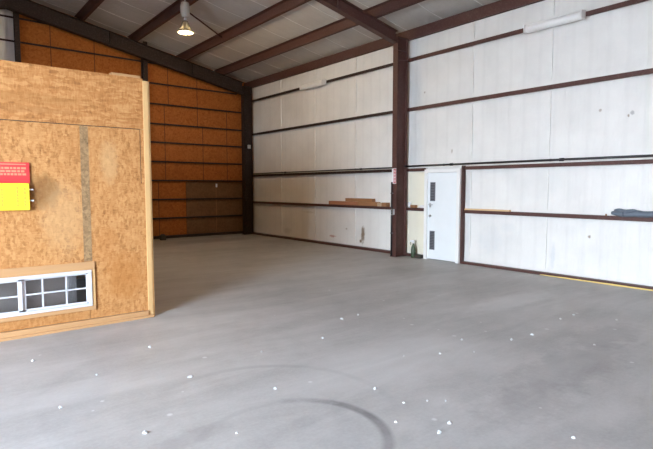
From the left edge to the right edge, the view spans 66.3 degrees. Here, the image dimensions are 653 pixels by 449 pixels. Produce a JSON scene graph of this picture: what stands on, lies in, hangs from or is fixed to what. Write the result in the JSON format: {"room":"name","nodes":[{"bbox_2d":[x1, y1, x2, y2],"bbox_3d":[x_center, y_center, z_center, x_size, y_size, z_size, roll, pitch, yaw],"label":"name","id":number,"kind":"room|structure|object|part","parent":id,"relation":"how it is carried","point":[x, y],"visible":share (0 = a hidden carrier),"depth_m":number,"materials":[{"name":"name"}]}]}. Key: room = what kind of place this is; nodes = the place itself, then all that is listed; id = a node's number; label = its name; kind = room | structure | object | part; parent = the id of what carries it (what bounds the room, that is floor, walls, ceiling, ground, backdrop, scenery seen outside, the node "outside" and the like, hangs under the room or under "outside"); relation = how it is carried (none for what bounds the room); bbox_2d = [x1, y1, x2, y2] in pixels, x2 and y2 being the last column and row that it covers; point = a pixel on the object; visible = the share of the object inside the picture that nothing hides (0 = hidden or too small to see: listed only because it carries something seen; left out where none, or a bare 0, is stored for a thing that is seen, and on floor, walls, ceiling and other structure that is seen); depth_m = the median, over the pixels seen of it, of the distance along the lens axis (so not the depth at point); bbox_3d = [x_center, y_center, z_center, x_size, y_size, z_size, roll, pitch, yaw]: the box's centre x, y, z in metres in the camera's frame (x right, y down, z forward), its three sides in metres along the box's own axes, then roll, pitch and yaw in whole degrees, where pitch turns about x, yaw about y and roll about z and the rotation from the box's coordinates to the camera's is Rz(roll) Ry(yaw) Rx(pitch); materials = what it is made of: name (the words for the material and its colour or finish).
{"room":"empty warehouse","nodes":[
{"label":"empty warehouse","id":0,"kind":"room"},
{"bbox_2d":[0,1,244,235],"bbox_3d":[-8.378,-2.789,13.576,14.200,6.860,0.062,-3,5,-39],"label":"wall","id":1,"kind":"structure","parent":0,"point":[30,32],"depth_m":16.23,"materials":[{"name":"wood"}]},
{"bbox_2d":[0,14,44,23],"bbox_3d":[-9.967,-5.406,12.007,9.605,0.050,0.077,-3,5,-39],"label":"beam","id":2,"kind":"structure","parent":1,"relation":"attached to","point":[0,14],"depth_m":13.44,"materials":[{"name":"metal"}]},
{"bbox_2d":[0,38,153,63],"bbox_3d":[-8.789,-4.858,12.999,12.629,0.050,0.077,-3,5,-39],"label":"beam","id":3,"kind":"structure","parent":1,"relation":"attached to","point":[0,38],"depth_m":14.23,"materials":[{"name":"metal"}]},
{"bbox_2d":[149,82,236,94],"bbox_3d":[-5.748,-4.420,15.489,6.620,0.050,0.077,-3,5,-39],"label":"beam","id":4,"kind":"structure","parent":1,"relation":"attached to","point":[149,82],"depth_m":16.48,"materials":[{"name":"metal"}]},
{"bbox_2d":[150,102,240,112],"bbox_3d":[-5.624,-3.799,15.635,6.940,0.050,0.077,-3,5,-39],"label":"beam","id":5,"kind":"structure","parent":1,"relation":"attached to","point":[150,102],"depth_m":16.59,"materials":[{"name":"metal"}]},
{"bbox_2d":[150,122,240,130],"bbox_3d":[-5.624,-3.181,15.681,6.940,0.050,0.077,-3,5,-39],"label":"beam","id":6,"kind":"structure","parent":1,"relation":"attached to","point":[150,122],"depth_m":16.65,"materials":[{"name":"metal"}]},
{"bbox_2d":[151,141,241,147],"bbox_3d":[-5.624,-2.603,15.724,6.940,0.050,0.077,-3,5,-39],"label":"beam","id":7,"kind":"structure","parent":1,"relation":"attached to","point":[151,141],"depth_m":16.64,"materials":[{"name":"metal"}]},
{"bbox_2d":[151,161,241,164],"bbox_3d":[-5.624,-1.994,15.769,6.940,0.050,0.077,-3,5,-39],"label":"beam","id":8,"kind":"structure","parent":1,"relation":"attached to","point":[151,161],"depth_m":16.79,"materials":[{"name":"metal"}]},
{"bbox_2d":[152,180,241,181],"bbox_3d":[-5.624,-1.396,15.813,6.940,0.050,0.077,-3,5,-39],"label":"beam","id":9,"kind":"structure","parent":1,"relation":"attached to","point":[152,180],"depth_m":17.02,"materials":[{"name":"metal"}]},
{"bbox_2d":[152,198,241,199],"bbox_3d":[-5.624,-0.787,15.858,6.940,0.050,0.077,-3,5,-39],"label":"beam","id":10,"kind":"structure","parent":1,"relation":"attached to","point":[174,198],"depth_m":16.77,"materials":[{"name":"metal"}]},
{"bbox_2d":[153,215,241,219],"bbox_3d":[-5.624,-0.179,15.903,6.940,0.050,0.077,-3,5,-39],"label":"beam","id":11,"kind":"structure","parent":1,"relation":"attached to","point":[216,215],"depth_m":16.85,"materials":[{"name":"metal"}]},
{"bbox_2d":[153,231,242,238],"bbox_3d":[-5.657,0.432,15.910,7.060,0.090,0.100,-3,5,-39],"label":"baseboard","id":12,"kind":"structure","parent":1,"relation":"attached to","point":[231,232],"depth_m":16.98,"materials":[{"name":"metal"}]},
{"bbox_2d":[186,182,216,233],"bbox_3d":[-4.253,-0.571,17.025,1.075,1.735,0.009,-3,5,-39],"label":"board","id":13,"kind":"object","parent":1,"relation":"attached to","point":[193,189],"visible":1,"depth_m":17.01,"materials":[{"name":"brown wood"}]},
{"bbox_2d":[216,182,242,231],"bbox_3d":[-3.427,-0.619,17.684,1.050,1.735,0.017,-3,5,-39],"label":"board","id":14,"kind":"object","parent":1,"relation":"attached to","point":[223,189],"depth_m":17.67,"materials":[{"name":"brown wood"}]},
{"bbox_3d":[-3.813,-0.574,17.376,0.060,1.680,0.017,-3,5,-39],"label":"joint strip","id":15,"kind":"part","parent":14,"relation":"part of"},
{"bbox_2d":[31,0,498,82],"bbox_3d":[-1.794,-4.910,5.225,14.800,1.598,21.530,-3,5,-39],"label":"ceiling","id":16,"kind":"structure","parent":0,"point":[122,17],"depth_m":13.22,"materials":[{"name":"metal"}]},
{"bbox_2d":[178,0,192,34],"bbox_3d":[-3.179,-4.880,11.235,0.340,1.125,0.340,-3,5,-39],"label":"lamp","id":17,"kind":"object","parent":16,"relation":"hanging from","point":[185,29],"visible":1,"depth_m":11.18,"materials":[{"name":"silver metal"}]},
{"bbox_3d":[-3.179,-4.454,11.267,0.340,0.260,0.340,-3,5,-39],"label":"lamp shade","id":18,"kind":"part","parent":17,"relation":"part of","materials":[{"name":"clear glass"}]},
{"bbox_2d":[0,234,652,448],"bbox_3d":[-1.794,1.320,5.879,14.440,0.200,21.230,-3,5,-39],"label":"floor","id":19,"kind":"structure","parent":0,"point":[221,301],"depth_m":4.78,"materials":[{"name":"concrete"}]},
{"bbox_2d":[13,12,20,61],"bbox_3d":[-8.204,-2.733,13.419,0.150,6.771,0.250,-3,5,-39],"label":"wall post","id":20,"kind":"object","parent":19,"relation":"on","point":[16,26],"visible":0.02,"depth_m":13.19,"materials":[{"name":"metal"}]},
{"bbox_2d":[0,60,154,341],"bbox_3d":[-5.175,-0.317,6.145,4.860,3.025,3.525,-3,5,-39],"label":"plywood office","id":21,"kind":"object","parent":19,"relation":"on","point":[82,249],"visible":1,"depth_m":5.78,"materials":[{"name":"brown wood"}]},
{"bbox_3d":[-3.617,0.800,5.284,0.651,0.321,0.004,-3,5,-39],"label":"pane","id":22,"kind":"part","parent":21,"relation":"part of","materials":[{"name":"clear glass"}]},
{"bbox_3d":[-3.615,0.800,5.281,0.695,0.365,0.022,-3,5,-39],"label":"sash","id":23,"kind":"part","parent":21,"relation":"part of","materials":[{"name":"white plastic"}]},
{"bbox_2d":[0,162,33,210],"bbox_3d":[-3.392,-0.408,5.346,0.445,0.515,0.051,-3,5,-39],"label":"wall sign","id":24,"kind":"object","parent":21,"relation":"attached to","point":[14,176],"visible":1,"depth_m":5.37,"materials":[{"name":"plastic"}]},
{"bbox_3d":[-4.410,0.083,4.602,4.083,2.276,0.012,-3,5,-39],"label":"panel","id":25,"kind":"part","parent":21,"relation":"part of","materials":[{"name":"brown wood"}]},
{"bbox_3d":[-3.361,0.760,5.477,1.550,0.575,0.021,-3,5,-39],"label":"window casing","id":26,"kind":"part","parent":21,"relation":"part of","materials":[{"name":"brown wood"}]},
{"bbox_3d":[-3.111,0.768,5.717,0.718,0.365,0.022,-3,5,-39],"label":"sash","id":27,"kind":"part","parent":21,"relation":"part of","materials":[{"name":"white plastic"}]},
{"bbox_3d":[-3.113,0.767,5.720,0.674,0.321,0.004,-3,5,-39],"label":"pane","id":28,"kind":"part","parent":21,"relation":"part of","materials":[{"name":"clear glass"}]},
{"bbox_3d":[-4.139,-1.383,4.713,4.780,0.618,0.012,-3,5,-39],"label":"panel","id":29,"kind":"part","parent":21,"relation":"part of","materials":[{"name":"beige wood"}]},
{"bbox_3d":[-4.128,1.249,4.888,4.772,0.088,0.029,-3,5,-39],"label":"plate","id":30,"kind":"part","parent":21,"relation":"part of","materials":[{"name":"brown wood"}]},
{"bbox_3d":[-2.548,-0.028,6.099,0.693,2.276,0.012,-3,5,-39],"label":"panel","id":31,"kind":"part","parent":21,"relation":"part of","materials":[{"name":"brown wood"}]},
{"bbox_3d":[-2.278,-0.301,6.339,0.063,2.965,0.102,-3,5,-39],"label":"corner post","id":32,"kind":"part","parent":21,"relation":"part of","materials":[{"name":"brown wood"}]},
{"bbox_3d":[-2.250,-0.304,6.372,0.022,2.965,0.095,-3,5,-39],"label":"corner trim","id":33,"kind":"part","parent":21,"relation":"part of","materials":[{"name":"brown wood"}]},
{"bbox_2d":[141,41,147,80],"bbox_3d":[-5.595,-2.545,15.541,0.170,6.082,0.250,-3,5,-39],"label":"wall post","id":34,"kind":"object","parent":19,"relation":"on","point":[144,64],"visible":0.25,"depth_m":15.32,"materials":[{"name":"metal"}]},
{"bbox_2d":[160,234,165,240],"bbox_3d":[-5.133,0.398,15.687,0.160,0.190,0.160,-3,5,-39],"label":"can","id":35,"kind":"object","parent":19,"relation":"on","point":[162,236],"visible":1,"depth_m":15.63,"materials":[{"name":"black metal"}]},
{"bbox_2d":[241,86,252,234],"bbox_3d":[-2.788,-2.214,17.505,0.350,5.132,0.240,-3,5,-39],"label":"steel column","id":36,"kind":"structure","parent":19,"relation":"on","point":[246,98],"depth_m":17.50,"materials":[{"name":"brown metal"}]},
{"bbox_2d":[0,0,243,94],"bbox_3d":[-8.231,-5.059,12.896,13.688,1.804,0.200,-3,5,-39],"label":"rafter","id":37,"kind":"object","parent":36,"relation":"on","point":[27,8],"visible":1,"depth_m":14.58,"materials":[{"name":"brown metal"}]},
{"bbox_2d":[391,36,407,256],"bbox_3d":[1.730,-1.798,11.882,0.390,5.132,0.190,-3,5,-39],"label":"steel column","id":38,"kind":"structure","parent":19,"relation":"on","point":[400,49],"depth_m":11.87,"materials":[{"name":"brown metal"}]},
{"bbox_2d":[252,167,391,173],"bbox_3d":[-0.382,-1.579,14.799,0.052,0.055,7.075,-3,5,-39],"label":"conduit pipe","id":39,"kind":"object","parent":38,"relation":"attached to","point":[382,167],"visible":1,"depth_m":14.19,"materials":[{"name":"black metal"}]},
{"bbox_2d":[315,0,397,43],"bbox_3d":[-3.714,-4.707,7.268,13.648,1.674,0.150,-3,5,-39],"label":"rafter","id":40,"kind":"object","parent":38,"relation":"on","point":[344,8],"visible":1,"depth_m":10.90,"materials":[{"name":"brown metal"}]},
{"bbox_2d":[74,0,103,20],"bbox_3d":[-0.576,-5.215,6.180,0.140,0.229,20.920,-3,5,-39],"label":"beam","id":41,"kind":"structure","parent":40,"relation":"on","point":[90,6],"depth_m":13.34,"materials":[{"name":"red metal"}]},
{"bbox_2d":[128,0,197,41],"bbox_3d":[0.561,-4.984,7.116,0.140,0.229,20.920,-3,5,-39],"label":"beam","id":42,"kind":"structure","parent":40,"relation":"on","point":[173,9],"depth_m":13.33,"materials":[{"name":"red metal"}]},
{"bbox_2d":[176,0,310,59],"bbox_3d":[1.745,-4.743,8.090,0.140,0.229,20.920,-3,5,-39],"label":"beam","id":43,"kind":"structure","parent":40,"relation":"on","point":[283,6],"depth_m":12.85,"materials":[{"name":"red metal"}]},
{"bbox_2d":[190,13,221,37],"bbox_3d":[-3.241,-5.270,13.056,0.036,0.343,1.684,2,5,25],"label":"rod","id":44,"kind":"object","parent":43,"relation":"attached to","point":[190,13],"visible":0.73,"depth_m":13.16,"materials":[{"name":"red metal"}]},
{"bbox_2d":[214,0,424,74],"bbox_3d":[2.780,-4.533,8.942,0.140,0.229,20.920,-3,5,-39],"label":"beam","id":45,"kind":"structure","parent":40,"relation":"on","point":[387,7],"depth_m":12.76,"materials":[{"name":"red metal"}]},
{"bbox_2d":[390,182,392,255],"bbox_3d":[1.551,-0.131,11.932,0.040,1.760,0.070,-3,5,-39],"label":"vertical conduit","id":46,"kind":"object","parent":38,"relation":"attached to","point":[391,193],"visible":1,"depth_m":11.92,"materials":[{"name":"black metal"}]},
{"bbox_2d":[244,0,543,87],"bbox_3d":[3.658,-4.300,9.668,0.077,0.230,20.920,-3,5,-39],"label":"strut","id":47,"kind":"object","parent":38,"relation":"attached to","point":[501,6],"visible":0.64,"depth_m":11.68,"materials":[{"name":"red metal"}]},
{"bbox_2d":[392,168,395,183],"bbox_3d":[1.596,-1.146,11.822,0.012,0.360,0.130,-3,5,-39],"label":"warning sticker","id":48,"kind":"object","parent":38,"relation":"attached to","point":[393,169],"visible":1,"depth_m":11.82,"materials":[{"name":"paper"}]},
{"bbox_2d":[404,154,652,166],"bbox_3d":[4.135,-1.188,9.206,0.058,0.058,7.285,-3,5,-39],"label":"conduit pipe","id":49,"kind":"object","parent":38,"relation":"attached to","point":[648,155],"visible":1,"depth_m":9.37,"materials":[{"name":"black metal"}]},
{"bbox_2d":[410,240,415,257],"bbox_3d":[2.042,0.573,11.837,0.110,0.410,0.147,-3,5,-39],"label":"spray bottle","id":50,"kind":"object","parent":19,"relation":"on","point":[413,249],"visible":1,"depth_m":11.79,"materials":[{"name":"green plastic"}]},
{"bbox_2d":[414,254,422,258],"bbox_3d":[2.159,0.745,11.712,0.090,0.085,0.195,-3,5,-39],"label":"block","id":51,"kind":"object","parent":19,"relation":"on","point":[419,256],"visible":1,"depth_m":11.68,"materials":[{"name":"grey concrete"}]},
{"bbox_2d":[460,166,465,263],"bbox_3d":[2.953,-0.210,10.837,0.100,2.120,0.040,-3,5,-39],"label":"post","id":52,"kind":"object","parent":19,"relation":"on","point":[463,171],"visible":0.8,"depth_m":10.81,"materials":[{"name":"red metal"}]},
{"bbox_2d":[540,274,652,290],"bbox_3d":[4.790,1.014,8.497,0.037,0.032,2.431,-3,5,-39],"label":"strip","id":53,"kind":"object","parent":19,"relation":"on","point":[540,274],"visible":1,"depth_m":8.54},
{"bbox_2d":[252,0,652,285],"bbox_3d":[3.723,-1.786,9.914,0.090,5.400,20.930,-3,5,-39],"label":"wall","id":54,"kind":"structure","parent":0,"point":[614,117],"depth_m":10.10,"materials":[{"name":"metal"}]},
{"bbox_2d":[251,232,389,253],"bbox_3d":[-0.546,0.494,15.235,0.110,0.065,7.570,-3,5,-39],"label":"baseboard","id":55,"kind":"structure","parent":54,"relation":"attached to","point":[255,233],"depth_m":14.47,"materials":[{"name":"red metal"}]},
{"bbox_2d":[253,201,390,209],"bbox_3d":[-0.483,-0.601,15.099,0.077,0.070,7.555,-3,5,-39],"label":"beam","id":56,"kind":"structure","parent":54,"relation":"attached to","point":[261,202],"depth_m":14.49,"materials":[{"name":"red metal"}]},
{"bbox_2d":[329,201,357,205],"bbox_3d":[0.495,-0.593,13.819,0.140,0.100,1.210,-3,5,-39],"label":"wood board","id":57,"kind":"object","parent":56,"relation":"on","point":[330,202],"visible":0.8,"depth_m":13.74,"materials":[{"name":"brown wood"}]},
{"bbox_2d":[358,202,380,205],"bbox_3d":[1.107,-0.539,13.062,0.140,0.105,0.720,-3,5,-39],"label":"wood board","id":58,"kind":"object","parent":56,"relation":"on","point":[359,203],"visible":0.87,"depth_m":12.99,"materials":[{"name":"brown wood"}]},
{"bbox_2d":[345,198,374,201],"bbox_3d":[0.890,-0.654,13.323,0.120,0.084,1.050,-3,5,-39],"label":"wood board","id":59,"kind":"object","parent":58,"relation":"on","point":[346,199],"visible":0.96,"depth_m":13.22,"materials":[{"name":"brown wood"}]},
{"bbox_2d":[381,203,389,206],"bbox_3d":[1.489,-0.501,12.582,0.130,0.100,0.170,-3,5,-39],"label":"wood board","id":60,"kind":"object","parent":56,"relation":"on","point":[382,204],"visible":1,"depth_m":12.53,"materials":[{"name":"brown wood"}]},
{"bbox_2d":[252,111,392,135],"bbox_3d":[-0.483,-2.954,14.925,0.077,0.070,7.555,-3,5,-39],"label":"beam","id":61,"kind":"structure","parent":54,"relation":"attached to","point":[387,112],"depth_m":14.20,"materials":[{"name":"metal"}]},
{"bbox_2d":[253,169,391,176],"bbox_3d":[-0.483,-1.528,15.030,0.077,0.070,7.555,-3,5,-39],"label":"beam","id":62,"kind":"structure","parent":54,"relation":"attached to","point":[386,170],"depth_m":14.30,"materials":[{"name":"metal"}]},
{"bbox_2d":[252,63,392,101],"bbox_3d":[-0.483,-4.101,14.840,0.077,0.070,7.555,-3,5,-39],"label":"beam","id":63,"kind":"structure","parent":54,"relation":"attached to","point":[390,64],"depth_m":13.69,"materials":[{"name":"metal"}]},
{"bbox_2d":[300,79,325,89],"bbox_3d":[-0.403,-4.064,14.543,0.173,0.160,1.066,-3,5,-39],"label":"strip light","id":64,"kind":"object","parent":63,"relation":"attached to","point":[321,82],"visible":1,"depth_m":14.44,"materials":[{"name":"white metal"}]},
{"bbox_2d":[406,207,423,210],"bbox_3d":[2.106,-0.364,11.896,0.077,0.070,0.675,-3,5,-39],"label":"beam","id":65,"kind":"structure","parent":54,"relation":"attached to","point":[407,208],"depth_m":11.84,"materials":[{"name":"red metal"}]},
{"bbox_2d":[407,172,423,254],"bbox_3d":[2.164,-0.273,11.882,0.009,1.950,0.610,-3,5,-39],"label":"panel","id":66,"kind":"object","parent":54,"relation":"attached to","point":[415,179],"visible":0.64,"depth_m":11.91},
{"bbox_2d":[407,168,425,171],"bbox_3d":[2.106,-1.291,11.827,0.077,0.070,0.675,-3,5,-39],"label":"beam","id":67,"kind":"structure","parent":54,"relation":"attached to","point":[411,169],"depth_m":11.76,"materials":[{"name":"red metal"}]},
{"bbox_2d":[423,168,461,262],"bbox_3d":[2.601,-0.208,11.213,0.179,2.060,0.975,-3,5,-39],"label":"door","id":68,"kind":"structure","parent":54,"relation":"in","point":[442,190],"depth_m":11.19,"materials":[{"name":"white metal"}]},
{"bbox_2d":[429,231,434,249],"bbox_3d":[2.414,0.361,11.449,0.016,0.430,0.140,-3,5,-39],"label":"grille","id":69,"kind":"object","parent":68,"relation":"attached to","point":[431,233],"depth_m":11.44,"materials":[{"name":"grey metal"}]},
{"bbox_2d":[430,182,434,200],"bbox_3d":[2.414,-0.746,11.367,0.016,0.430,0.140,-3,5,-39],"label":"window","id":70,"kind":"structure","parent":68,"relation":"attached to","point":[432,184],"depth_m":11.36,"materials":[{"name":"grey glass"}]},
{"bbox_2d":[408,0,648,61],"bbox_3d":[4.182,-3.669,9.066,0.077,0.080,7.295,-3,5,-39],"label":"beam","id":71,"kind":"structure","parent":54,"relation":"attached to","point":[629,2],"depth_m":9.89,"materials":[{"name":"red metal"}]},
{"bbox_2d":[523,9,585,33],"bbox_3d":[4.083,-3.643,8.992,0.173,0.160,1.066,-3,5,-39],"label":"strip light","id":72,"kind":"object","parent":71,"relation":"attached to","point":[578,15],"visible":1,"depth_m":8.91,"materials":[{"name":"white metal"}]},
{"bbox_2d":[408,68,652,111],"bbox_3d":[4.182,-2.522,9.151,0.077,0.080,7.295,-3,5,-39],"label":"beam","id":73,"kind":"structure","parent":54,"relation":"attached to","point":[645,71],"depth_m":9.29,"materials":[{"name":"red metal"}]},
{"bbox_2d":[461,261,652,289],"bbox_3d":[6.588,1.155,6.406,0.110,0.050,11.550,-3,5,-39],"label":"baseboard","id":74,"kind":"structure","parent":54,"relation":"attached to","point":[462,262],"depth_m":9.33,"materials":[{"name":"red metal"}]},
{"bbox_2d":[464,208,652,221],"bbox_3d":[4.721,-0.138,8.640,0.098,0.101,5.550,-3,5,-39],"label":"beam","id":75,"kind":"structure","parent":54,"relation":"attached to","point":[579,216],"depth_m":9.24,"materials":[{"name":"red metal"}]},
{"bbox_3d":[3.322,-0.301,10.356,0.080,0.030,1.050,-3,5,-39],"label":"wood strip","id":76,"kind":"part","parent":75,"relation":"part of","materials":[{"name":"beige wood"}]},
{"bbox_2d":[611,208,652,217],"bbox_3d":[5.163,-0.174,8.048,0.144,0.144,1.084,-3,5,-39],"label":"tarpaulin","id":77,"kind":"object","parent":75,"relation":"on","point":[619,212],"visible":1,"depth_m":8.18,"materials":[{"name":"plastic"}]},
{"bbox_2d":[465,159,652,169],"bbox_3d":[4.730,-1.051,8.579,0.077,0.070,5.550,-3,5,-39],"label":"beam","id":78,"kind":"structure","parent":54,"relation":"attached to","point":[644,161],"depth_m":9.02,"materials":[{"name":"red metal"}]}
]}

